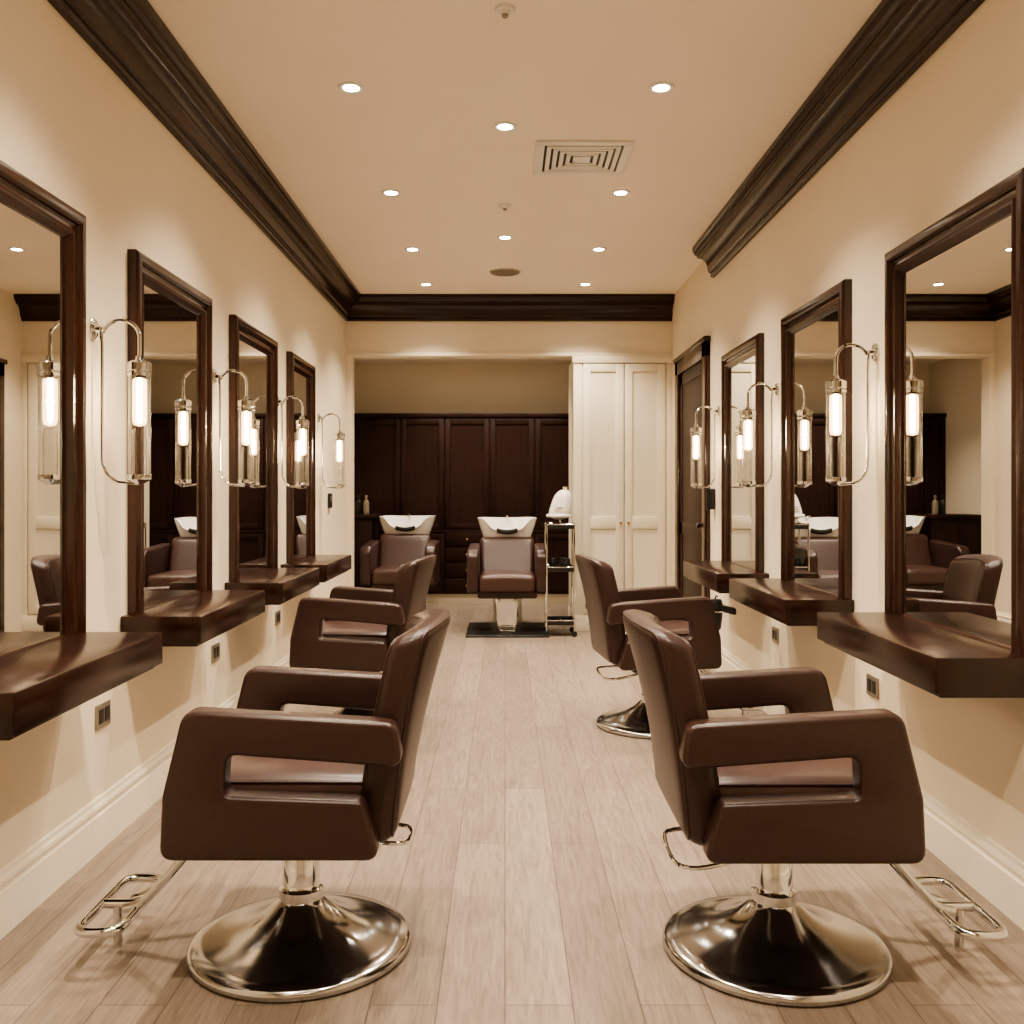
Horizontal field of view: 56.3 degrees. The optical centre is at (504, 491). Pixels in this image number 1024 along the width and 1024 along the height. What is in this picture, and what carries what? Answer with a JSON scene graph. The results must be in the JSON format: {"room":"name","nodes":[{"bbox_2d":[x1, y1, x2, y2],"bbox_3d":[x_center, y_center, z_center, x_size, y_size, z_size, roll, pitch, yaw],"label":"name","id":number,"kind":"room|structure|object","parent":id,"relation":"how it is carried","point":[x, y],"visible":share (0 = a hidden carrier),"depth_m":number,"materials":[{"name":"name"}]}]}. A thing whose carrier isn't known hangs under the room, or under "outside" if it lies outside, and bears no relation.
{"room":"salon","nodes":[
{"label":"salon","id":0,"kind":"room"},
{"bbox_2d":[0,160,315,656],"bbox_3d":[-1.408,-0.180,4.610,0.043,1.480,4.820,0,0,0],"label":"mirrors","id":1,"kind":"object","parent":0,"point":[43,237],"depth_m":3.62,"materials":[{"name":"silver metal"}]},
{"bbox_2d":[0,0,345,868],"bbox_3d":[-1.490,-0.250,3.075,0.120,3.000,11.350,0,0,0],"label":"wall","id":2,"kind":"structure","parent":0,"point":[69,124],"depth_m":3.60,"materials":[{"name":"beige paint"}]},
{"bbox_2d":[0,632,162,740],"bbox_3d":[-1.280,0.520,2.680,0.300,0.116,0.960,0,0,0],"label":"wall shelf","id":3,"kind":"object","parent":2,"relation":"attached to","point":[40,683],"depth_m":2.59,"materials":[{"name":"brown wood"}]},
{"bbox_2d":[95,700,110,729],"bbox_3d":[-1.425,0.790,3.390,0.011,0.084,0.116,0,0,0],"label":"wall socket","id":4,"kind":"object","parent":2,"relation":"attached to","point":[103,710],"visible":1,"depth_m":3.38,"materials":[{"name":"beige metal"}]},
{"bbox_2d":[87,318,151,484],"bbox_3d":[-1.327,-0.313,3.310,0.206,0.578,0.082,0,0,0],"label":"sconce","id":5,"kind":"object","parent":2,"relation":"attached to","point":[140,369],"visible":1,"depth_m":3.30,"materials":[{"name":"silver metal"}]},
{"bbox_2d":[0,653,289,939],"bbox_3d":[-1.419,1.160,3.050,0.022,0.180,11.100,0,0,0],"label":"baseboard","id":6,"kind":"structure","parent":2,"relation":"attached to","point":[28,880],"depth_m":3.17,"materials":[{"name":"beige paint"}]},
{"bbox_2d":[120,590,264,646],"bbox_3d":[-1.280,0.520,4.030,0.300,0.116,0.960,0,0,0],"label":"wall shelf","id":7,"kind":"object","parent":2,"relation":"attached to","point":[193,620],"depth_m":3.73,"materials":[{"name":"brown wood"}]},
{"bbox_2d":[47,0,360,320],"bbox_3d":[-1.351,-1.643,3.050,0.158,0.215,11.100,0,0,0],"label":"crown molding","id":8,"kind":"structure","parent":2,"relation":"attached to","point":[129,36],"depth_m":4.20,"materials":[{"name":"brown wood"}]},
{"bbox_2d":[211,642,219,662],"bbox_3d":[-1.425,0.790,4.710,0.011,0.084,0.116,0,0,0],"label":"wall socket","id":9,"kind":"object","parent":2,"relation":"attached to","point":[215,649],"visible":1,"depth_m":4.69,"materials":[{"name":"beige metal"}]},
{"bbox_2d":[212,369,254,486],"bbox_3d":[-1.327,-0.313,4.680,0.206,0.578,0.082,0,0,0],"label":"sconce","id":10,"kind":"object","parent":2,"relation":"attached to","point":[246,403],"visible":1,"depth_m":4.67,"materials":[{"name":"silver metal"}]},
{"bbox_2d":[225,568,319,604],"bbox_3d":[-1.280,0.520,5.350,0.300,0.116,0.960,0,0,0],"label":"wall shelf","id":11,"kind":"object","parent":2,"relation":"attached to","point":[280,585],"depth_m":5.06,"materials":[{"name":"brown wood"}]},
{"bbox_2d":[275,610,280,625],"bbox_3d":[-1.425,0.790,6.000,0.011,0.084,0.116,0,0,0],"label":"wall socket","id":12,"kind":"object","parent":2,"relation":"attached to","point":[278,613],"visible":1,"depth_m":5.98,"materials":[{"name":"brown metal"}]},
{"bbox_2d":[278,396,308,487],"bbox_3d":[-1.327,-0.313,5.980,0.206,0.578,0.082,0,0,0],"label":"sconce","id":13,"kind":"object","parent":2,"relation":"attached to","point":[302,423],"visible":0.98,"depth_m":5.97,"materials":[{"name":"silver metal"}]},
{"bbox_2d":[280,555,350,582],"bbox_3d":[-1.280,0.520,6.560,0.300,0.116,0.960,0,0,0],"label":"wall shelf","id":14,"kind":"object","parent":2,"relation":"attached to","point":[330,566],"depth_m":6.36,"materials":[{"name":"brown wood"}]},
{"bbox_2d":[328,493,332,507],"bbox_3d":[-1.417,0.070,7.750,0.026,0.120,0.100,0,0,0],"label":"wall switch","id":15,"kind":"object","parent":2,"relation":"attached to","point":[330,497],"visible":1,"depth_m":7.71,"materials":[{"name":"black plastic"}]},
{"bbox_2d":[317,413,344,488],"bbox_3d":[-1.327,-0.313,7.300,0.206,0.578,0.082,0,0,0],"label":"sconce","id":16,"kind":"object","parent":2,"relation":"attached to","point":[339,436],"visible":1,"depth_m":7.29,"materials":[{"name":"silver metal"}]},
{"bbox_2d":[346,356,353,586],"bbox_3d":[-1.405,0.015,8.675,0.050,2.470,0.150,0,0,0],"label":"wall","id":17,"kind":"structure","parent":0,"point":[349,359],"depth_m":8.60,"materials":[{"name":"beige paint"}]},
{"bbox_2d":[354,364,569,412],"bbox_3d":[-0.200,-0.110,11.050,3.400,2.720,0.100,0,0,0],"label":"wall","id":18,"kind":"structure","parent":0,"point":[378,388],"depth_m":11.00,"materials":[{"name":"beige paint"}]},
{"bbox_2d":[354,359,571,363],"bbox_3d":[-0.260,-1.510,9.925,3.520,0.080,2.350,0,0,0],"label":"ceiling","id":19,"kind":"structure","parent":0,"point":[356,361],"depth_m":10.77,"materials":[{"name":"paint"}]},
{"bbox_2d":[346,321,671,358],"bbox_3d":[0.035,-1.485,8.675,2.930,0.530,0.150,0,0,0],"label":"wall","id":20,"kind":"structure","parent":0,"point":[361,336],"depth_m":8.60,"materials":[{"name":"beige paint"}]},
{"bbox_2d":[346,353,671,355],"bbox_3d":[0.035,-1.235,8.591,2.930,0.030,0.018,0,0,0],"label":"trim header","id":21,"kind":"object","parent":20,"relation":"attached to","point":[347,354],"visible":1,"depth_m":8.58,"materials":[{"name":"beige paint"}]},
{"bbox_2d":[348,294,674,320],"bbox_3d":[0.035,-1.643,8.521,2.930,0.215,0.158,0,0,0],"label":"crown molding","id":22,"kind":"structure","parent":20,"relation":"attached to","point":[370,307],"depth_m":8.54,"materials":[{"name":"brown wood"}]},
{"bbox_2d":[0,604,1023,1023],"bbox_3d":[-0.225,1.300,4.275,3.750,0.100,13.750,0,0,0],"label":"floor","id":23,"kind":"structure","parent":0,"point":[536,881],"depth_m":2.94,"materials":[{"name":"brown wood"}]},
{"bbox_2d":[74,608,449,1002],"bbox_3d":[-0.636,0.792,2.630,0.970,0.916,0.636,0,0,0],"label":"salon chair","id":24,"kind":"object","parent":23,"relation":"on","point":[255,780],"visible":1,"depth_m":2.39,"materials":[{"name":"leather"}]},
{"bbox_2d":[230,755,364,793],"bbox_3d":[-0.568,0.786,2.630,0.524,0.162,0.490,0,0,0],"label":"seat cushion","id":25,"kind":"object","parent":24,"relation":"on","point":[247,773],"depth_m":2.41,"materials":[{"name":"brown leather"}]},
{"bbox_2d":[289,554,435,715],"bbox_3d":[-0.856,0.792,5.108,0.970,0.916,0.636,0,0,6],"label":"salon chair","id":26,"kind":"object","parent":23,"relation":"on","point":[358,629],"visible":0.55,"depth_m":4.81,"materials":[{"name":"leather"}]},
{"bbox_2d":[322,620,386,640],"bbox_3d":[-0.788,0.786,5.101,0.524,0.162,0.490,0,0,6],"label":"seat cushion","id":27,"kind":"object","parent":26,"relation":"on","point":[338,629],"depth_m":4.91,"materials":[{"name":"brown leather"}]},
{"bbox_2d":[354,514,380,587],"bbox_3d":[-1.605,0.740,9.915,0.570,1.020,0.490,0,0,0],"label":"console","id":28,"kind":"object","parent":23,"relation":"on","point":[365,526],"visible":0.26,"depth_m":9.69,"materials":[{"name":"brown wood"}]},
{"bbox_2d":[356,495,361,514],"bbox_3d":[-1.500,0.130,9.800,0.064,0.200,0.064,0,0,0],"label":"shampoo bottle","id":29,"kind":"object","parent":28,"relation":"on","point":[358,502],"visible":1,"depth_m":9.77,"materials":[{"name":"black plastic"}]},
{"bbox_2d":[363,495,368,514],"bbox_3d":[-1.420,0.130,9.780,0.064,0.200,0.064,0,0,0],"label":"shampoo bottle","id":30,"kind":"object","parent":28,"relation":"on","point":[365,502],"visible":1,"depth_m":9.75,"materials":[{"name":"beige plastic"}]},
{"bbox_2d":[360,513,439,589],"bbox_3d":[-1.000,0.735,9.445,0.720,1.029,1.230,0,0,0],"label":"chair","id":31,"kind":"object","parent":23,"relation":"on","point":[405,539],"visible":0.66,"depth_m":9.47,"materials":[{"name":"brown leather"}]},
{"bbox_2d":[371,565,400,585],"bbox_3d":[-1.000,0.794,9.150,0.500,0.162,0.520,0,0,0],"label":"seat cushion","id":32,"kind":"object","parent":31,"relation":"on","point":[381,575],"depth_m":8.90,"materials":[{"name":"brown leather"}]},
{"bbox_2d":[379,534,430,566],"bbox_3d":[-1.000,0.610,9.530,0.510,0.380,0.240,0,0,0],"label":"cushion","id":33,"kind":"object","parent":31,"relation":"on","point":[394,549],"depth_m":9.50,"materials":[{"name":"brown leather"}]},
{"bbox_2d":[379,515,435,533],"bbox_3d":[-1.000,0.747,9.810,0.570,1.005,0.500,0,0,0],"label":"basin","id":34,"kind":"object","parent":31,"relation":"in","point":[391,524],"depth_m":9.66,"materials":[{"name":"white ceramic"}]},
{"bbox_2d":[354,413,568,603],"bbox_3d":[-0.200,0.190,10.770,3.400,2.120,0.460,0,0,0],"label":"tall cabinet","id":35,"kind":"object","parent":23,"relation":"on","point":[458,469],"visible":0.34,"depth_m":10.59,"materials":[{"name":"brown wood"}]},
{"bbox_2d":[465,515,548,637],"bbox_3d":[0.020,0.735,8.815,0.720,1.029,1.230,0,0,0],"label":"chair","id":36,"kind":"object","parent":23,"relation":"on","point":[507,568],"visible":1,"depth_m":8.46,"materials":[{"name":"brown leather"}]},
{"bbox_2d":[477,517,536,536],"bbox_3d":[0.020,0.362,9.180,0.570,0.235,0.500,0,0,0],"label":"basin","id":37,"kind":"object","parent":36,"relation":"in","point":[489,526],"depth_m":9.03,"materials":[{"name":"white ceramic"}]},
{"bbox_2d":[480,537,533,573],"bbox_3d":[0.020,0.610,8.900,0.510,0.380,0.240,0,0,0],"label":"cushion","id":38,"kind":"object","parent":36,"relation":"on","point":[496,553],"depth_m":8.86,"materials":[{"name":"brown leather"}]},
{"bbox_2d":[479,570,535,592],"bbox_3d":[0.020,0.794,8.520,0.500,0.162,0.520,0,0,0],"label":"seat cushion","id":39,"kind":"object","parent":36,"relation":"on","point":[490,581],"depth_m":8.27,"materials":[{"name":"brown leather"}]},
{"bbox_2d":[543,486,576,636],"bbox_3d":[0.480,0.599,8.380,0.290,1.302,0.276,0,0,0],"label":"trolley","id":40,"kind":"object","parent":23,"relation":"on","point":[561,505],"visible":0.98,"depth_m":8.29,"materials":[{"name":"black metal"}]},
{"bbox_2d":[549,558,556,566],"bbox_3d":[0.420,0.630,8.380,0.064,0.100,0.064,0,0,0],"label":"jar","id":41,"kind":"object","parent":40,"relation":"on","point":[552,563],"depth_m":8.36,"materials":[{"name":"black plastic"}]},
{"bbox_2d":[546,486,571,518],"bbox_3d":[0.473,0.094,8.363,0.230,0.292,0.230,0,0,0],"label":"hood","id":42,"kind":"object","parent":40,"relation":"attached to","point":[561,505],"depth_m":8.30,"materials":[{"name":"white plastic"}]},
{"bbox_2d":[545,523,573,528],"bbox_3d":[0.480,0.297,8.380,0.244,0.045,0.264,0,0,0],"label":"tray","id":43,"kind":"object","parent":40,"relation":"on","point":[547,525],"depth_m":8.25,"materials":[{"name":"black plastic"}]},
{"bbox_2d":[545,616,573,624],"bbox_3d":[0.480,1.127,8.380,0.244,0.045,0.264,0,0,0],"label":"tray","id":44,"kind":"object","parent":40,"relation":"on","point":[549,620],"depth_m":8.25,"materials":[{"name":"black plastic"}]},
{"bbox_2d":[548,564,573,571],"bbox_3d":[0.480,0.667,8.380,0.244,0.045,0.264,0,0,0],"label":"tray","id":45,"kind":"object","parent":40,"relation":"on","point":[551,567],"depth_m":8.25,"materials":[{"name":"black plastic"}]},
{"bbox_2d":[559,558,563,566],"bbox_3d":[0.510,0.630,8.420,0.064,0.100,0.064,0,0,0],"label":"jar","id":46,"kind":"object","parent":40,"relation":"on","point":[561,561],"depth_m":8.39,"materials":[{"name":"black plastic"}]},
{"bbox_2d":[563,558,570,566],"bbox_3d":[0.540,0.630,8.330,0.064,0.100,0.064,0,0,0],"label":"jar","id":47,"kind":"object","parent":40,"relation":"on","point":[566,561],"depth_m":8.31,"materials":[{"name":"black plastic"}]},
{"bbox_2d":[568,356,671,630],"bbox_3d":[1.052,0.015,8.921,0.895,2.470,0.757,0,0,0],"label":"tall cabinet","id":48,"kind":"object","parent":23,"relation":"on","point":[620,407],"visible":0.73,"depth_m":8.58,"materials":[{"name":"paint"}]},
{"bbox_2d":[575,554,763,738],"bbox_3d":[0.866,0.792,5.128,0.970,0.916,0.636,0,0,-6],"label":"salon chair","id":49,"kind":"object","parent":23,"relation":"on","point":[605,605],"visible":0.66,"depth_m":4.85,"materials":[{"name":"leather"}]},
{"bbox_2d":[624,620,688,639],"bbox_3d":[0.798,0.786,5.121,0.524,0.162,0.490,0,0,-6],"label":"seat cushion","id":50,"kind":"object","parent":49,"relation":"on","point":[680,628],"depth_m":5.00,"materials":[{"name":"brown leather"}]},
{"bbox_2d":[623,609,1007,1006],"bbox_3d":[0.811,0.792,2.610,0.970,0.916,0.636,0,0,0],"label":"salon chair","id":51,"kind":"object","parent":23,"relation":"on","point":[812,782],"visible":1,"depth_m":2.37,"materials":[{"name":"leather"}]},
{"bbox_2d":[717,758,852,796],"bbox_3d":[0.743,0.786,2.610,0.524,0.162,0.490,0,0,0],"label":"seat cushion","id":52,"kind":"object","parent":51,"relation":"on","point":[822,776],"depth_m":2.39,"materials":[{"name":"brown leather"}]},
{"bbox_2d":[148,0,881,293],"bbox_3d":[0.035,-1.800,3.075,3.130,0.100,11.350,0,0,0],"label":"ceiling","id":53,"kind":"structure","parent":0,"point":[436,76],"depth_m":4.41,"materials":[{"name":"paint"}]},
{"bbox_2d":[338,81,363,93],"bbox_3d":[-0.665,-1.746,4.130,0.114,0.008,0.114,0,0,0],"label":"recessed light","id":54,"kind":"object","parent":53,"relation":"in","point":[351,87],"visible":1,"depth_m":4.12,"materials":[{"name":"white plastic"}]},
{"bbox_2d":[381,189,400,195],"bbox_3d":[-0.665,-1.746,5.580,0.114,0.008,0.114,0,0,0],"label":"recessed light","id":55,"kind":"object","parent":53,"relation":"in","point":[388,192],"visible":1,"depth_m":5.57,"materials":[{"name":"white plastic"}]},
{"bbox_2d":[405,247,419,251],"bbox_3d":[-0.665,-1.746,6.880,0.114,0.008,0.114,0,0,0],"label":"recessed light","id":56,"kind":"object","parent":53,"relation":"in","point":[411,249],"visible":1,"depth_m":6.87,"materials":[{"name":"white plastic"}]},
{"bbox_2d":[419,282,432,285],"bbox_3d":[-0.665,-1.746,8.040,0.114,0.008,0.114,0,0,0],"label":"recessed light","id":57,"kind":"object","parent":53,"relation":"in","point":[423,283],"visible":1,"depth_m":8.03,"materials":[{"name":"white plastic"}]},
{"bbox_2d":[489,268,520,275],"bbox_3d":[0.000,-1.745,7.600,0.250,0.010,0.250,0,0,0],"label":"ceiling speaker","id":58,"kind":"object","parent":53,"relation":"in","point":[501,271],"depth_m":7.59},
{"bbox_2d":[495,3,514,18],"bbox_3d":[0.000,-1.733,3.460,0.076,0.034,0.076,0,0,0],"label":"sprinkler head","id":59,"kind":"object","parent":53,"relation":"attached to","point":[503,9],"visible":1,"depth_m":3.44,"materials":[{"name":"white plastic"}]},
{"bbox_2d":[493,121,516,131],"bbox_3d":[0.000,-1.746,4.570,0.114,0.008,0.114,0,0,0],"label":"recessed light","id":60,"kind":"object","parent":53,"relation":"in","point":[504,126],"visible":1,"depth_m":4.56,"materials":[{"name":"white plastic"}]},
{"bbox_2d":[497,235,512,239],"bbox_3d":[0.000,-1.746,6.560,0.114,0.008,0.114,0,0,0],"label":"recessed light","id":61,"kind":"object","parent":53,"relation":"in","point":[501,237],"visible":1,"depth_m":6.55,"materials":[{"name":"white plastic"}]},
{"bbox_2d":[499,203,510,210],"bbox_3d":[0.000,-1.733,5.830,0.076,0.034,0.076,0,0,0],"label":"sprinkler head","id":62,"kind":"object","parent":53,"relation":"attached to","point":[504,206],"visible":1,"depth_m":5.82,"materials":[{"name":"white plastic"}]},
{"bbox_2d":[533,140,634,174],"bbox_3d":[0.400,-1.743,5.000,0.490,0.014,0.490,0,0,0],"label":"ceiling air vent","id":63,"kind":"object","parent":53,"relation":"in","point":[552,157],"depth_m":4.96,"materials":[{"name":"white metal"}]},
{"bbox_2d":[579,282,591,285],"bbox_3d":[0.675,-1.746,8.040,0.114,0.008,0.114,0,0,0],"label":"recessed light","id":64,"kind":"object","parent":53,"relation":"in","point":[584,283],"visible":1,"depth_m":8.03,"materials":[{"name":"white plastic"}]},
{"bbox_2d":[591,247,606,251],"bbox_3d":[0.675,-1.746,6.880,0.114,0.008,0.114,0,0,0],"label":"recessed light","id":65,"kind":"object","parent":53,"relation":"in","point":[596,249],"visible":1,"depth_m":6.87,"materials":[{"name":"white plastic"}]},
{"bbox_2d":[611,189,629,195],"bbox_3d":[0.675,-1.746,5.580,0.114,0.008,0.114,0,0,0],"label":"recessed light","id":66,"kind":"object","parent":53,"relation":"in","point":[619,192],"visible":1,"depth_m":5.57,"materials":[{"name":"white plastic"}]},
{"bbox_2d":[648,81,674,93],"bbox_3d":[0.675,-1.746,4.130,0.114,0.008,0.114,0,0,0],"label":"recessed light","id":67,"kind":"object","parent":53,"relation":"in","point":[660,87],"visible":1,"depth_m":4.12,"materials":[{"name":"white plastic"}]},
{"bbox_2d":[672,0,1023,861],"bbox_3d":[1.560,-0.250,4.250,0.120,3.000,13.700,0,0,0],"label":"wall","id":68,"kind":"structure","parent":0,"point":[953,131],"depth_m":3.85,"materials":[{"name":"beige paint"}]},
{"bbox_2d":[680,361,701,620],"bbox_3d":[1.491,0.125,7.600,0.018,2.230,1.000,0,0,0],"label":"leaf","id":69,"kind":"object","parent":68,"relation":"attached to","point":[690,380],"visible":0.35,"depth_m":7.67,"materials":[{"name":"brown wood"}]},
{"bbox_2d":[673,336,710,598],"bbox_3d":[1.475,0.055,7.605,0.050,2.390,1.290,0,0,0],"label":"frame","id":70,"kind":"object","parent":68,"relation":"attached to","point":[699,351],"visible":0.74,"depth_m":7.07,"materials":[{"name":"brown wood"}]},
{"bbox_2d":[690,406,720,488],"bbox_3d":[1.397,-0.313,6.680,0.206,0.578,0.082,0,0,0],"label":"sconce","id":71,"kind":"object","parent":68,"relation":"attached to","point":[695,430],"visible":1,"depth_m":6.67,"materials":[{"name":"silver metal"}]},
{"bbox_2d":[706,487,714,510],"bbox_3d":[1.468,0.050,6.840,0.064,0.170,0.070,0,0,0],"label":"intercom","id":72,"kind":"object","parent":68,"relation":"attached to","point":[710,493],"visible":0.95,"depth_m":6.81,"materials":[{"name":"black plastic"}]},
{"bbox_2d":[683,561,768,593],"bbox_3d":[1.350,0.520,5.930,0.300,0.116,1.020,0,0,0],"label":"wall shelf","id":73,"kind":"object","parent":68,"relation":"attached to","point":[714,575],"depth_m":5.69,"materials":[{"name":"brown wood"}]},
{"bbox_2d":[710,595,735,629],"bbox_3d":[1.172,0.650,5.173,0.156,0.190,0.098,0,0,0],"label":"hair dryer","id":74,"kind":"object","parent":73,"relation":"hanging from","point":[719,608],"visible":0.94,"depth_m":5.14,"materials":[{"name":"black plastic"}]},
{"bbox_2d":[740,382,779,487],"bbox_3d":[1.397,-0.313,5.250,0.206,0.578,0.082,0,0,0],"label":"sconce","id":75,"kind":"object","parent":68,"relation":"attached to","point":[748,412],"visible":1,"depth_m":5.24,"materials":[{"name":"silver metal"}]},
{"bbox_2d":[772,626,778,643],"bbox_3d":[1.494,0.790,5.290,0.011,0.084,0.116,0,0,0],"label":"wall socket","id":76,"kind":"object","parent":68,"relation":"attached to","point":[775,631],"visible":1,"depth_m":5.26,"materials":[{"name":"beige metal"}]},
{"bbox_2d":[729,578,853,625],"bbox_3d":[1.350,0.520,4.610,0.300,0.116,1.020,0,0,0],"label":"wall shelf","id":77,"kind":"object","parent":68,"relation":"attached to","point":[790,603],"depth_m":4.29,"materials":[{"name":"brown wood"}]},
{"bbox_2d":[692,0,984,277],"bbox_3d":[1.421,-1.643,2.175,0.158,0.215,9.350,0,0,0],"label":"crown molding","id":78,"kind":"structure","parent":68,"relation":"attached to","point":[899,36],"depth_m":4.07,"materials":[{"name":"brown wood"}]},
{"bbox_2d":[825,343,879,485],"bbox_3d":[1.397,-0.313,3.860,0.206,0.578,0.082,0,0,0],"label":"sconce","id":79,"kind":"object","parent":68,"relation":"attached to","point":[835,386],"visible":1,"depth_m":3.85,"materials":[{"name":"silver metal"}]},
{"bbox_2d":[715,646,1023,930],"bbox_3d":[1.489,1.160,2.190,0.022,0.180,9.380,0,0,0],"label":"baseboard","id":80,"kind":"structure","parent":68,"relation":"attached to","point":[994,872],"depth_m":3.03,"materials":[{"name":"beige paint"}]},
{"bbox_2d":[866,673,878,698],"bbox_3d":[1.494,0.790,3.890,0.011,0.084,0.116,0,0,0],"label":"wall socket","id":81,"kind":"object","parent":68,"relation":"attached to","point":[872,683],"visible":1,"depth_m":3.87,"materials":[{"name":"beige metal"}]},
{"bbox_2d":[817,612,1023,697],"bbox_3d":[1.350,0.520,3.170,0.300,0.116,1.020,0,0,0],"label":"wall shelf","id":82,"kind":"object","parent":68,"relation":"attached to","point":[943,663],"depth_m":2.86,"materials":[{"name":"brown wood"}]},
{"bbox_2d":[721,167,1023,655],"bbox_3d":[1.478,-0.180,4.575,0.043,1.480,3.770,0,0,0],"label":"mirrors","id":83,"kind":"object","parent":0,"point":[954,289],"depth_m":3.39,"materials":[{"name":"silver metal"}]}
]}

